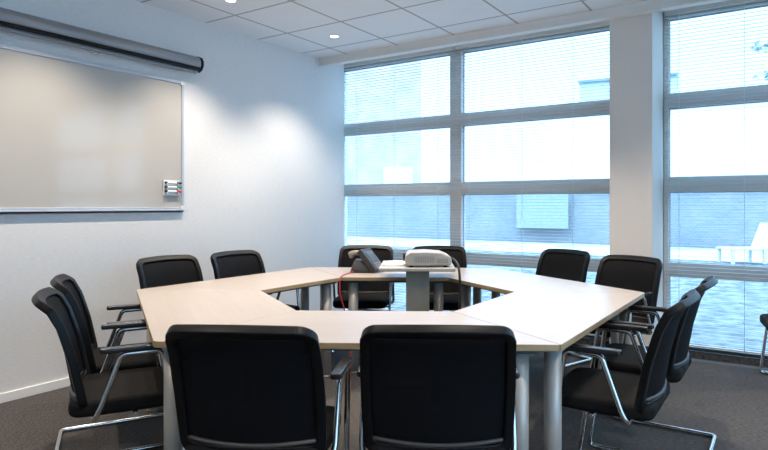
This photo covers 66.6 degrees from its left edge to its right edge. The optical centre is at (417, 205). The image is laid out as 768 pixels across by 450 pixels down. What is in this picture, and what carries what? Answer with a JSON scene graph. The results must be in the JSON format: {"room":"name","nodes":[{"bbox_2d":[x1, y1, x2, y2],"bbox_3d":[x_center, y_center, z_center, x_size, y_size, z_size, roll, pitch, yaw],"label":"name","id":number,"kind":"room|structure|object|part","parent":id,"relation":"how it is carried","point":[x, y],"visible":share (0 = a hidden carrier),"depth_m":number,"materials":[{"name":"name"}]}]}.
{"room":"conference room","nodes":[
{"label":"conference room","id":0,"kind":"room"},
{"bbox_2d":[0,0,346,393],"bbox_3d":[-3.029,-0.260,3.772,0.600,3.063,7.950,0,0,32],"label":"wall","id":1,"kind":"structure","parent":0,"point":[264,122],"depth_m":5.04,"materials":[{"name":"paint"}]},
{"bbox_2d":[0,377,69,403],"bbox_3d":[-2.863,1.241,3.460,0.013,0.062,7.600,0,0,32],"label":"baseboard","id":2,"kind":"structure","parent":1,"relation":"attached to","point":[65,382],"depth_m":3.91,"materials":[{"name":"white"}]},
{"bbox_2d":[0,44,184,213],"bbox_3d":[-2.606,-0.489,3.855,0.026,1.090,2.430,0,0,32],"label":"whiteboard","id":3,"kind":"object","parent":1,"relation":"attached to","point":[76,136],"visible":1,"depth_m":4.19,"materials":[{"name":"grey ceramic"}]},
{"bbox_2d":[0,209,183,213],"bbox_3d":[-2.603,0.044,3.861,0.026,0.024,2.396,0,0,32],"label":"tray","id":4,"kind":"object","parent":3,"relation":"on","point":[2,211],"depth_m":4.16,"materials":[{"name":"grey metal"}]},
{"bbox_2d":[163,180,179,195],"bbox_3d":[-2.004,-0.143,4.770,0.042,0.125,0.152,0,0,32],"label":"holder","id":5,"kind":"object","parent":3,"relation":"attached to","point":[164,184],"visible":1,"depth_m":4.76,"materials":[{"name":"white"}]},
{"bbox_2d":[165,190,181,192],"bbox_3d":[-1.998,-0.114,4.773,0.022,0.021,0.147,0,0,32],"label":"marker","id":6,"kind":"object","parent":5,"relation":"in","point":[166,191],"visible":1,"depth_m":4.76,"materials":[{"name":"white plastic"}]},
{"bbox_2d":[165,186,181,188],"bbox_3d":[-1.998,-0.149,4.773,0.022,0.021,0.147,0,0,32],"label":"marker","id":7,"kind":"object","parent":5,"relation":"in","point":[176,187],"visible":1,"depth_m":4.77,"materials":[{"name":"white plastic"}]},
{"bbox_2d":[165,181,181,184],"bbox_3d":[-1.998,-0.184,4.773,0.022,0.021,0.147,0,0,32],"label":"marker","id":8,"kind":"object","parent":5,"relation":"in","point":[166,182],"visible":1,"depth_m":4.76,"materials":[{"name":"white plastic"}]},
{"bbox_2d":[0,7,203,73],"bbox_3d":[-2.577,-1.174,3.812,0.122,0.177,2.710,0,0,32],"label":"projection screen","id":9,"kind":"object","parent":1,"relation":"attached to","point":[11,21],"visible":1,"depth_m":4.15,"materials":[{"name":"black plastic"}]},
{"bbox_2d":[319,0,727,66],"bbox_3d":[1.955,-1.576,4.463,7.100,0.131,0.080,0,0,32],"label":"trim","id":10,"kind":"structure","parent":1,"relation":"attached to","point":[651,6],"depth_m":5.08,"materials":[{"name":"white paint"}]},
{"bbox_2d":[0,310,767,449],"bbox_3d":[0.136,1.322,1.761,7.500,0.100,7.920,0,0,32],"label":"floor","id":11,"kind":"structure","parent":0,"point":[726,400],"depth_m":3.43,"materials":[{"name":"carpet"}]},
{"bbox_2d":[31,287,163,421],"bbox_3d":[-1.394,0.821,2.650,0.597,0.899,0.578,0,0,-28],"label":"chair","id":12,"kind":"object","parent":11,"relation":"on","point":[93,396],"visible":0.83,"depth_m":2.51,"materials":[{"name":"black fabric"}]},
{"bbox_3d":[-1.564,0.610,2.560,0.213,0.477,0.517,0,0,-28],"label":"backrest","id":13,"kind":"part","parent":12,"relation":"part of","materials":[{"name":"black fabric"}]},
{"bbox_3d":[-1.558,0.608,2.563,0.158,0.406,0.460,0,0,-28],"label":"panel","id":14,"kind":"part","parent":12,"relation":"part of","materials":[{"name":"black fabric"}]},
{"bbox_3d":[-1.332,0.843,2.683,0.455,0.067,0.486,0,0,-28],"label":"seat","id":15,"kind":"part","parent":12,"relation":"part of","materials":[{"name":"black fabric"}]},
{"bbox_3d":[-1.388,0.939,2.653,0.569,0.664,0.558,0,0,-28],"label":"cantilever frame","id":16,"kind":"part","parent":12,"relation":"part of","materials":[{"name":"silver metal"}]},
{"bbox_2d":[50,274,163,449],"bbox_3d":[-1.650,0.821,3.179,0.597,0.899,0.578,0,0,-28],"label":"chair","id":17,"kind":"object","parent":11,"relation":"on","point":[63,283],"visible":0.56,"depth_m":3.11,"materials":[{"name":"black fabric"}]},
{"bbox_3d":[-1.819,0.610,3.089,0.213,0.477,0.517,0,0,-28],"label":"backrest","id":18,"kind":"part","parent":17,"relation":"part of","materials":[{"name":"black fabric"}]},
{"bbox_3d":[-1.813,0.608,3.092,0.158,0.406,0.460,0,0,-28],"label":"panel","id":19,"kind":"part","parent":17,"relation":"part of","materials":[{"name":"black fabric"}]},
{"bbox_3d":[-1.587,0.843,3.212,0.455,0.067,0.486,0,0,-28],"label":"seat","id":20,"kind":"part","parent":17,"relation":"part of","materials":[{"name":"black fabric"}]},
{"bbox_2d":[136,255,203,288],"bbox_3d":[-1.655,0.821,4.195,0.597,0.899,0.578,0,0,31],"label":"chair","id":21,"kind":"object","parent":11,"relation":"on","point":[165,270],"visible":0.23,"depth_m":4.31,"materials":[{"name":"black fabric"}]},
{"bbox_3d":[-1.813,0.608,4.290,0.158,0.406,0.460,0,0,31],"label":"panel","id":22,"kind":"part","parent":21,"relation":"part of","materials":[{"name":"black fabric"}]},
{"bbox_2d":[137,290,295,449],"bbox_3d":[-1.114,0.904,3.177,0.693,0.734,1.589,0,0,-28],"label":"table","id":23,"kind":"object","parent":11,"relation":"on","point":[161,309],"visible":0.54,"depth_m":2.98,"materials":[{"name":"grey laminate"}]},
{"bbox_3d":[-1.650,0.927,3.631,0.074,0.689,0.074,0,0,-28],"label":"leg","id":24,"kind":"part","parent":23,"relation":"part of","materials":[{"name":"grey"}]},
{"bbox_3d":[-1.040,0.927,2.479,0.074,0.689,0.074,0,0,-28],"label":"leg","id":25,"kind":"part","parent":23,"relation":"part of","materials":[{"name":"grey metal"}]},
{"bbox_2d":[138,267,340,376],"bbox_3d":[-1.076,0.904,4.216,0.693,0.734,1.589,0,0,32],"label":"table","id":26,"kind":"object","parent":11,"relation":"on","point":[269,283],"visible":0.36,"depth_m":4.23,"materials":[{"name":"grey laminate"}]},
{"bbox_3d":[-1.076,0.575,4.216,0.623,0.020,1.424,0,0,32],"label":"under frame","id":27,"kind":"part","parent":26,"relation":"part of","materials":[{"name":"grey"}]},
{"bbox_3d":[-0.951,0.927,4.907,0.074,0.689,0.074,0,0,32],"label":"leg","id":28,"kind":"part","parent":26,"relation":"part of","materials":[{"name":"grey metal"}]},
{"bbox_3d":[-0.681,0.927,4.352,0.074,0.689,0.074,0,0,32],"label":"leg","id":29,"kind":"part","parent":26,"relation":"part of","materials":[{"name":"grey metal"}]},
{"bbox_2d":[210,250,299,310],"bbox_3d":[-1.299,0.821,4.668,0.597,0.899,0.578,0,0,31],"label":"chair","id":30,"kind":"object","parent":11,"relation":"on","point":[234,263],"visible":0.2,"depth_m":4.78,"materials":[{"name":"black fabric"}]},
{"bbox_3d":[-1.464,0.610,4.767,0.213,0.477,0.517,0,0,31],"label":"backrest","id":31,"kind":"part","parent":30,"relation":"part of","materials":[{"name":"black fabric"}]},
{"bbox_3d":[-1.458,0.608,4.763,0.158,0.406,0.460,0,0,31],"label":"panel","id":32,"kind":"part","parent":30,"relation":"part of","materials":[{"name":"black fabric"}]},
{"bbox_3d":[-1.293,0.939,4.664,0.569,0.664,0.558,0,0,31],"label":"cantilever frame","id":33,"kind":"part","parent":30,"relation":"part of","materials":[{"name":"silver metal"}]},
{"bbox_3d":[-1.239,0.843,4.631,0.455,0.067,0.486,0,0,31],"label":"seat","id":34,"kind":"part","parent":30,"relation":"part of","materials":[{"name":"black fabric"}]},
{"bbox_2d":[165,324,352,449],"bbox_3d":[-0.553,0.821,2.096,0.578,0.899,0.597,0,0,4],"label":"chair","id":35,"kind":"object","parent":11,"relation":"on","point":[236,387],"visible":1,"depth_m":1.92,"materials":[{"name":"black fabric"}]},
{"bbox_3d":[-0.566,0.608,1.912,0.460,0.406,0.158,0,0,4],"label":"panel","id":36,"kind":"part","parent":35,"relation":"part of","materials":[{"name":"black fabric"}]},
{"bbox_3d":[-0.548,0.843,2.167,0.486,0.067,0.455,0,0,4],"label":"seat","id":37,"kind":"part","parent":35,"relation":"part of","materials":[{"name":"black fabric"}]},
{"bbox_3d":[-0.552,0.939,2.103,0.558,0.664,0.569,0,0,4],"label":"cantilever frame","id":38,"kind":"part","parent":35,"relation":"part of","materials":[{"name":"silver metal"}]},
{"bbox_2d":[155,310,559,449],"bbox_3d":[-0.234,0.904,2.625,1.589,0.734,0.693,0,0,2],"label":"table","id":39,"kind":"object","parent":11,"relation":"on","point":[335,330],"visible":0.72,"depth_m":2.59,"materials":[{"name":"laminate"}]},
{"bbox_3d":[-0.234,0.575,2.625,1.424,0.020,0.623,0,0,2],"label":"under frame","id":40,"kind":"part","parent":39,"relation":"part of","materials":[{"name":"grey metal"}]},
{"bbox_3d":[0.408,0.927,2.340,0.074,0.689,0.074,0,0,2],"label":"leg","id":41,"kind":"part","parent":39,"relation":"part of","materials":[{"name":"grey metal"}]},
{"bbox_2d":[331,245,394,353],"bbox_3d":[-0.488,0.821,5.234,0.578,0.899,0.597,0,0,2],"label":"chair","id":42,"kind":"object","parent":11,"relation":"on","point":[371,295],"visible":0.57,"depth_m":5.37,"materials":[{"name":"black fabric"}]},
{"bbox_3d":[-0.490,0.843,5.163,0.486,0.067,0.455,0,0,2],"label":"seat","id":43,"kind":"part","parent":42,"relation":"part of","materials":[{"name":"black fabric"}]},
{"bbox_3d":[-0.488,0.939,5.227,0.558,0.664,0.569,0,0,2],"label":"cantilever frame","id":44,"kind":"part","parent":42,"relation":"part of","materials":[{"name":"silver metal"}]},
{"bbox_3d":[-0.481,0.610,5.426,0.517,0.477,0.213,0,0,2],"label":"backrest","id":45,"kind":"part","parent":42,"relation":"part of","materials":[{"name":"black plastic"}]},
{"bbox_3d":[-0.481,0.608,5.419,0.460,0.406,0.158,0,0,2],"label":"panel","id":46,"kind":"part","parent":42,"relation":"part of","materials":[{"name":"black"}]},
{"bbox_2d":[310,267,490,372],"bbox_3d":[-0.157,0.904,4.702,1.589,0.734,0.693,0,0,2],"label":"table","id":47,"kind":"object","parent":11,"relation":"on","point":[438,278],"visible":0.3,"depth_m":4.42,"materials":[{"name":"grey laminate"}]},
{"bbox_3d":[-0.492,0.927,4.453,0.074,0.689,0.074,0,0,2],"label":"leg","id":48,"kind":"part","parent":47,"relation":"part of","materials":[{"name":"grey metal"}]},
{"bbox_2d":[348,248,381,272],"bbox_3d":[-0.424,0.443,4.720,0.250,0.186,0.231,0,0,18],"label":"desk phone","id":49,"kind":"object","parent":47,"relation":"on","point":[369,262],"visible":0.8,"depth_m":4.65,"materials":[{"name":"grey plastic"}]},
{"bbox_2d":[339,271,353,356],"bbox_3d":[-0.534,0.888,4.463,0.091,0.743,0.396,0,0,-1],"label":"phone cord","id":50,"kind":"object","parent":49,"relation":"attached to","point":[352,271],"visible":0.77,"depth_m":4.29,"materials":[{"name":"red plastic"}]},
{"bbox_3d":[-0.157,0.575,4.702,1.424,0.020,0.623,0,0,2],"label":"under frame","id":51,"kind":"part","parent":47,"relation":"part of","materials":[{"name":"grey"}]},
{"bbox_3d":[0.158,0.927,4.429,0.074,0.689,0.074,0,0,2],"label":"leg","id":52,"kind":"part","parent":47,"relation":"part of","materials":[{"name":"grey metal"}]},
{"bbox_3d":[0.504,0.927,4.939,0.074,0.689,0.074,0,0,2],"label":"leg","id":53,"kind":"part","parent":47,"relation":"part of","materials":[{"name":"grey metal"}]},
{"bbox_2d":[378,261,455,310],"bbox_3d":[-0.005,0.852,4.305,0.534,0.837,0.570,0,0,0],"label":"stand","id":54,"kind":"object","parent":11,"relation":"on","point":[417,277],"visible":0.34,"depth_m":4.14,"materials":[{"name":"beige"}]},
{"bbox_2d":[382,261,406,265],"bbox_3d":[-0.166,0.430,4.350,0.197,0.007,0.352,0,0,0],"label":"paper sheets","id":55,"kind":"object","parent":54,"relation":"on","point":[386,263],"visible":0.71,"depth_m":4.29,"materials":[{"name":"white paper"}]},
{"bbox_2d":[403,249,451,266],"bbox_3d":[0.064,0.378,4.198,0.340,0.110,0.252,0,0,-3],"label":"projector","id":56,"kind":"object","parent":54,"relation":"on","point":[419,257],"visible":1,"depth_m":4.08,"materials":[{"name":"grey plastic"}]},
{"bbox_2d":[416,256,433,262],"bbox_3d":[0.047,0.377,4.073,0.138,0.044,0.003,0,0,-3],"label":"vent grille","id":57,"kind":"object","parent":56,"relation":"attached to","point":[416,256],"depth_m":4.07,"materials":[{"name":"grey plastic"}]},
{"bbox_3d":[0.173,0.387,4.079,0.080,0.032,0.003,0,0,-3],"label":"port panel","id":58,"kind":"part","parent":56,"relation":"part of","materials":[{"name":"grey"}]},
{"bbox_2d":[451,257,460,309],"bbox_3d":[0.299,0.819,4.082,0.068,0.899,0.321,0,0,-40],"label":"cable","id":59,"kind":"object","parent":56,"relation":"hanging from","point":[452,258],"visible":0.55,"depth_m":4.05,"materials":[{"name":"black rubber"}]},
{"bbox_2d":[357,324,519,449],"bbox_3d":[0.072,0.821,2.099,0.578,0.899,0.597,0,0,2],"label":"chair","id":60,"kind":"object","parent":11,"relation":"on","point":[424,387],"visible":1,"depth_m":1.92,"materials":[{"name":"black fabric"}]},
{"bbox_3d":[0.075,0.843,2.169,0.486,0.067,0.455,0,0,2],"label":"seat","id":61,"kind":"part","parent":60,"relation":"part of","materials":[{"name":"black fabric"}]},
{"bbox_3d":[0.073,0.939,2.105,0.558,0.664,0.569,0,0,2],"label":"cantilever frame","id":62,"kind":"part","parent":60,"relation":"part of","materials":[{"name":"silver metal"}]},
{"bbox_3d":[0.066,0.608,1.914,0.460,0.406,0.158,0,0,2],"label":"panel","id":63,"kind":"part","parent":60,"relation":"part of","materials":[{"name":"black fabric"}]},
{"bbox_2d":[412,245,470,310],"bbox_3d":[0.184,0.821,5.149,0.578,0.899,0.597,0,0,2],"label":"chair","id":64,"kind":"object","parent":11,"relation":"on","point":[450,290],"visible":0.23,"depth_m":5.30,"materials":[{"name":"black"}]},
{"bbox_3d":[0.182,0.843,5.079,0.486,0.067,0.455,0,0,2],"label":"seat","id":65,"kind":"part","parent":64,"relation":"part of","materials":[{"name":"black fabric"}]},
{"bbox_3d":[0.191,0.608,5.334,0.460,0.406,0.158,0,0,2],"label":"panel","id":66,"kind":"part","parent":64,"relation":"part of","materials":[{"name":"black fabric"}]},
{"bbox_3d":[0.184,0.939,5.143,0.558,0.664,0.569,0,0,2],"label":"cantilever frame","id":67,"kind":"part","parent":64,"relation":"part of","materials":[{"name":"silver metal"}]},
{"bbox_2d":[449,268,638,343],"bbox_3d":[0.723,0.904,4.150,0.693,0.734,1.589,0,0,-28],"label":"table","id":68,"kind":"object","parent":11,"relation":"on","point":[497,281],"visible":0.28,"depth_m":4.07,"materials":[{"name":"grey laminate"}]},
{"bbox_3d":[0.340,0.927,4.314,0.074,0.689,0.074,0,0,-28],"label":"leg","id":69,"kind":"part","parent":68,"relation":"part of","materials":[{"name":"grey metal"}]},
{"bbox_3d":[0.723,0.575,4.150,0.623,0.020,1.424,0,0,-28],"label":"under frame","id":70,"kind":"part","parent":68,"relation":"part of","materials":[{"name":"grey"}]},
{"bbox_3d":[0.649,0.927,4.848,0.074,0.689,0.074,0,0,-28],"label":"leg","id":71,"kind":"part","parent":68,"relation":"part of","materials":[{"name":"grey metal"}]},
{"bbox_3d":[1.259,0.927,3.696,0.074,0.689,0.074,0,0,-28],"label":"leg","id":72,"kind":"part","parent":68,"relation":"part of","materials":[{"name":"grey metal"}]},
{"bbox_2d":[505,249,590,367],"bbox_3d":[1.071,0.821,4.805,0.597,0.899,0.578,0,0,-37],"label":"chair","id":73,"kind":"object","parent":11,"relation":"on","point":[567,264],"visible":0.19,"depth_m":4.92,"materials":[{"name":"black fabric"}]},
{"bbox_3d":[1.065,0.939,4.801,0.569,0.664,0.558,0,0,-37],"label":"cantilever frame","id":74,"kind":"part","parent":73,"relation":"part of","materials":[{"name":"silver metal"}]},
{"bbox_3d":[1.219,0.608,4.916,0.158,0.406,0.460,0,0,-37],"label":"panel","id":75,"kind":"part","parent":73,"relation":"part of","materials":[{"name":"black fabric"}]},
{"bbox_3d":[1.225,0.610,4.921,0.213,0.477,0.517,0,0,-37],"label":"backrest","id":76,"kind":"part","parent":73,"relation":"part of","materials":[{"name":"black fabric"}]},
{"bbox_2d":[454,292,643,449],"bbox_3d":[0.685,0.904,3.111,0.693,0.734,1.589,0,0,32],"label":"table","id":77,"kind":"object","parent":11,"relation":"on","point":[561,318],"visible":0.52,"depth_m":2.82,"materials":[{"name":"grey laminate"}]},
{"bbox_3d":[0.560,0.927,2.420,0.074,0.689,0.074,0,0,32],"label":"leg","id":78,"kind":"part","parent":77,"relation":"part of","materials":[{"name":"grey metal"}]},
{"bbox_3d":[1.253,0.927,3.524,0.074,0.689,0.074,0,0,32],"label":"leg","id":79,"kind":"part","parent":77,"relation":"part of","materials":[{"name":"grey metal"}]},
{"bbox_2d":[562,255,662,351],"bbox_3d":[1.394,0.821,4.173,0.597,0.899,0.578,0,0,-37],"label":"chair","id":80,"kind":"object","parent":11,"relation":"on","point":[629,272],"visible":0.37,"depth_m":4.25,"materials":[{"name":"black fabric"}]},
{"bbox_3d":[1.389,0.939,4.169,0.569,0.664,0.558,0,0,-37],"label":"cantilever frame","id":81,"kind":"part","parent":80,"relation":"part of","materials":[{"name":"silver metal"}]},
{"bbox_3d":[1.338,0.843,4.131,0.455,0.067,0.486,0,0,-37],"label":"seat","id":82,"kind":"part","parent":80,"relation":"part of","materials":[{"name":"black fabric"}]},
{"bbox_3d":[1.542,0.608,4.284,0.158,0.406,0.460,0,0,-37],"label":"panel","id":83,"kind":"part","parent":80,"relation":"part of","materials":[{"name":"black fabric"}]},
{"bbox_3d":[1.548,0.610,4.288,0.213,0.477,0.517,0,0,-37],"label":"backrest","id":84,"kind":"part","parent":80,"relation":"part of","materials":[{"name":"black plastic"}]},
{"bbox_2d":[562,289,700,449],"bbox_3d":[0.933,0.821,2.613,0.597,0.899,0.578,0,0,32],"label":"chair","id":85,"kind":"object","parent":11,"relation":"on","point":[630,397],"visible":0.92,"depth_m":2.45,"materials":[{"name":"black fabric"}]},
{"bbox_3d":[0.927,0.939,2.617,0.569,0.664,0.558,0,0,32],"label":"cantilever frame","id":86,"kind":"part","parent":85,"relation":"part of","materials":[{"name":"silver metal"}]},
{"bbox_3d":[0.873,0.843,2.651,0.455,0.067,0.486,0,0,32],"label":"seat","id":87,"kind":"part","parent":85,"relation":"part of","materials":[{"name":"black fabric"}]},
{"bbox_3d":[1.089,0.608,2.515,0.158,0.406,0.460,0,0,32],"label":"panel","id":88,"kind":"part","parent":85,"relation":"part of","materials":[{"name":"black fabric"}]},
{"bbox_3d":[1.096,0.610,2.511,0.213,0.477,0.517,0,0,32],"label":"backrest","id":89,"kind":"part","parent":85,"relation":"part of","materials":[{"name":"black plastic"}]},
{"bbox_2d":[588,275,717,449],"bbox_3d":[1.272,0.821,3.125,0.597,0.899,0.578,0,0,32],"label":"chair","id":90,"kind":"object","parent":11,"relation":"on","point":[680,359],"visible":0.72,"depth_m":3.00,"materials":[{"name":"black"}]},
{"bbox_3d":[1.212,0.843,3.163,0.455,0.067,0.486,0,0,32],"label":"seat","id":91,"kind":"part","parent":90,"relation":"part of","materials":[{"name":"black fabric"}]},
{"bbox_3d":[1.429,0.608,3.027,0.158,0.406,0.460,0,0,32],"label":"panel","id":92,"kind":"part","parent":90,"relation":"part of","materials":[{"name":"black fabric"}]},
{"bbox_3d":[1.435,0.610,3.023,0.213,0.477,0.517,0,0,32],"label":"backrest","id":93,"kind":"part","parent":90,"relation":"part of","materials":[{"name":"black fabric"}]},
{"bbox_2d":[759,312,767,373],"bbox_3d":[2.761,0.821,4.082,0.597,0.899,0.578,0,0,22],"label":"chair","id":94,"kind":"object","parent":11,"relation":"on","point":[763,317],"visible":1,"depth_m":4.40,"materials":[{"name":"black fabric"}]},
{"bbox_3d":[2.695,0.843,4.109,0.455,0.067,0.486,0,0,22],"label":"seat","id":95,"kind":"part","parent":94,"relation":"part of","materials":[{"name":"black fabric"}]},
{"bbox_2d":[134,0,648,58],"bbox_3d":[-0.045,-1.641,1.474,7.500,0.100,7.240,0,0,32],"label":"ceiling","id":96,"kind":"structure","parent":0,"point":[301,26],"depth_m":4.91,"materials":[{"name":"tile"}]},
{"bbox_2d":[224,0,237,2],"bbox_3d":[-1.448,-1.587,4.519,0.104,0.007,0.104,0,0,32],"label":"recessed light","id":97,"kind":"object","parent":96,"relation":"in","point":[227,1],"visible":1,"depth_m":4.54,"materials":[{"name":"white"}]},
{"bbox_2d":[329,35,339,37],"bbox_3d":[-0.785,-1.587,5.479,0.104,0.007,0.104,0,0,32],"label":"recessed light","id":98,"kind":"object","parent":96,"relation":"in","point":[330,36],"visible":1,"depth_m":5.48,"materials":[{"name":"white"}]},
{"bbox_2d":[347,245,767,352],"bbox_3d":[13.168,1.487,33.633,85.000,0.270,59.450,0,0,32],"label":"ground","id":99,"kind":"structure","parent":0,"point":[762,286],"depth_m":7.88,"materials":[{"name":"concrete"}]},
{"bbox_2d":[347,61,420,184],"bbox_3d":[-10.846,-6.848,44.841,22.400,16.400,10.400,0,0,-1],"label":"building","id":100,"kind":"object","parent":99,"relation":"on","point":[412,177],"visible":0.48,"depth_m":39.96,"materials":[{"name":"white"}]},
{"bbox_3d":[-1.351,-1.994,39.912,1.840,1.000,0.030,0,0,-1],"label":"glass","id":101,"kind":"part","parent":100,"relation":"part of","materials":[{"name":"white glass"}]},
{"bbox_2d":[347,192,767,247],"bbox_3d":[4.291,0.387,21.474,45.001,1.930,0.404,0,0,29],"label":"wall","id":102,"kind":"structure","parent":99,"relation":"on","point":[498,214],"depth_m":20.98,"materials":[{"name":"brick"}]},
{"bbox_2d":[516,194,567,228],"bbox_3d":[4.446,0.197,20.895,1.900,1.250,0.031,0,0,29],"label":"board","id":103,"kind":"object","parent":102,"relation":"attached to","point":[526,213],"visible":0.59,"depth_m":20.87,"materials":[{"name":"white"}]},
{"bbox_2d":[347,236,767,263],"bbox_3d":[1.796,1.339,20.260,70.000,0.025,5.000,0,0,32],"label":"path","id":104,"kind":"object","parent":99,"relation":"on","point":[470,245],"visible":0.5,"depth_m":18.43,"materials":[{"name":"white concrete"}]},
{"bbox_2d":[716,223,767,263],"bbox_3d":[7.613,0.867,13.510,1.116,0.920,0.610,0,0,-3],"label":"lounger","id":105,"kind":"object","parent":104,"relation":"on","point":[760,241],"visible":0.91,"depth_m":13.55,"materials":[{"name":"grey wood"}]},
{"bbox_3d":[7.112,1.167,13.751,0.060,0.320,0.060,0,0,-3],"label":"leg","id":106,"kind":"part","parent":105,"relation":"part of","materials":[{"name":"grey wood"}]},
{"bbox_3d":[7.139,1.167,13.211,0.060,0.320,0.060,0,0,-3],"label":"leg","id":107,"kind":"part","parent":105,"relation":"part of","materials":[{"name":"grey wood"}]},
{"bbox_3d":[7.851,1.167,13.788,0.060,0.320,0.060,0,0,-3],"label":"leg","id":108,"kind":"part","parent":105,"relation":"part of","materials":[{"name":"grey wood"}]},
{"bbox_3d":[7.878,1.167,13.248,0.060,0.320,0.060,0,0,-3],"label":"leg","id":109,"kind":"part","parent":105,"relation":"part of","materials":[{"name":"grey wood"}]},
{"bbox_2d":[546,72,767,179],"bbox_3d":[19.313,-4.158,46.364,16.500,11.020,8.000,0,0,24],"label":"building","id":110,"kind":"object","parent":99,"relation":"on","point":[761,158],"visible":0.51,"depth_m":42.09,"materials":[{"name":"white"}]},
{"bbox_2d":[749,40,767,80],"bbox_3d":[5.574,-0.923,8.017,1.990,4.652,0.352,0,0,0],"label":"tree","id":111,"kind":"object","parent":99,"relation":"on","point":[758,41],"visible":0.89,"depth_m":8.01,"materials":[{"name":"grey plant"}]},
{"bbox_2d":[610,11,663,345],"bbox_3d":[1.886,-0.228,4.967,0.328,3.000,0.670,0,0,32],"label":"pillar","id":112,"kind":"structure","parent":0,"point":[636,42],"depth_m":4.69,"materials":[{"name":"paint"}]},
{"bbox_3d":[2.264,-1.736,5.048,7.600,0.105,0.150,0,0,32],"label":"wall","id":113,"kind":"structure","parent":0,"visible":0},
{"bbox_2d":[344,25,609,339],"bbox_3d":[0.462,-0.235,6.112,3.285,2.897,0.090,0,0,32],"label":"window","id":114,"kind":"structure","parent":113,"relation":"in","point":[457,193],"depth_m":6.07,"materials":[{"name":"grey metal"}]},
{"bbox_2d":[344,46,454,310],"bbox_3d":[-0.266,-0.243,6.452,1.522,2.830,0.040,0,0,32],"label":"blind","id":115,"kind":"object","parent":114,"relation":"attached to","point":[451,48],"visible":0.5,"depth_m":6.42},
{"bbox_3d":[-0.698,-0.228,6.724,0.002,2.780,0.026,0,0,32],"label":"ladder cord","id":116,"kind":"part","parent":115,"relation":"part of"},
{"bbox_3d":[0.453,1.201,6.117,3.165,0.025,0.090,0,0,32],"label":"rail","id":117,"kind":"part","parent":114,"relation":"part of","materials":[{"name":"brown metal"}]},
{"bbox_2d":[454,20,609,334],"bbox_3d":[1.085,-0.243,5.601,1.645,2.830,0.040,0,0,32],"label":"blind","id":118,"kind":"object","parent":114,"relation":"attached to","point":[603,23],"visible":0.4,"depth_m":5.58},
{"bbox_3d":[1.434,-0.228,5.381,0.002,2.780,0.026,0,0,32],"label":"ladder cord","id":119,"kind":"part","parent":118,"relation":"part of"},
{"bbox_2d":[358,310,767,366],"bbox_3d":[2.283,1.243,4.983,7.100,0.058,0.180,0,0,32],"label":"trim","id":120,"kind":"structure","parent":113,"relation":"attached to","point":[737,359],"depth_m":4.77,"materials":[{"name":"metal"}]},
{"bbox_2d":[664,0,767,358],"bbox_3d":[3.709,-0.235,4.067,3.709,2.897,0.090,0,0,32],"label":"window","id":121,"kind":"structure","parent":113,"relation":"in","point":[756,182],"depth_m":4.87,"materials":[{"name":"glass"},{"name":"grey aluminium"}]},
{"bbox_2d":[665,0,767,355],"bbox_3d":[2.822,-0.243,4.508,1.700,2.830,0.040,0,0,32],"label":"blind","id":122,"kind":"object","parent":121,"relation":"attached to","point":[729,2],"visible":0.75,"depth_m":4.74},
{"bbox_3d":[2.602,-0.228,4.646,0.002,2.780,0.026,0,0,32],"label":"ladder cord","id":123,"kind":"part","parent":122,"relation":"part of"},
{"bbox_3d":[3.621,1.201,4.123,3.418,0.025,0.090,0,0,32],"label":"rail","id":124,"kind":"part","parent":121,"relation":"part of","materials":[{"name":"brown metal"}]}
]}

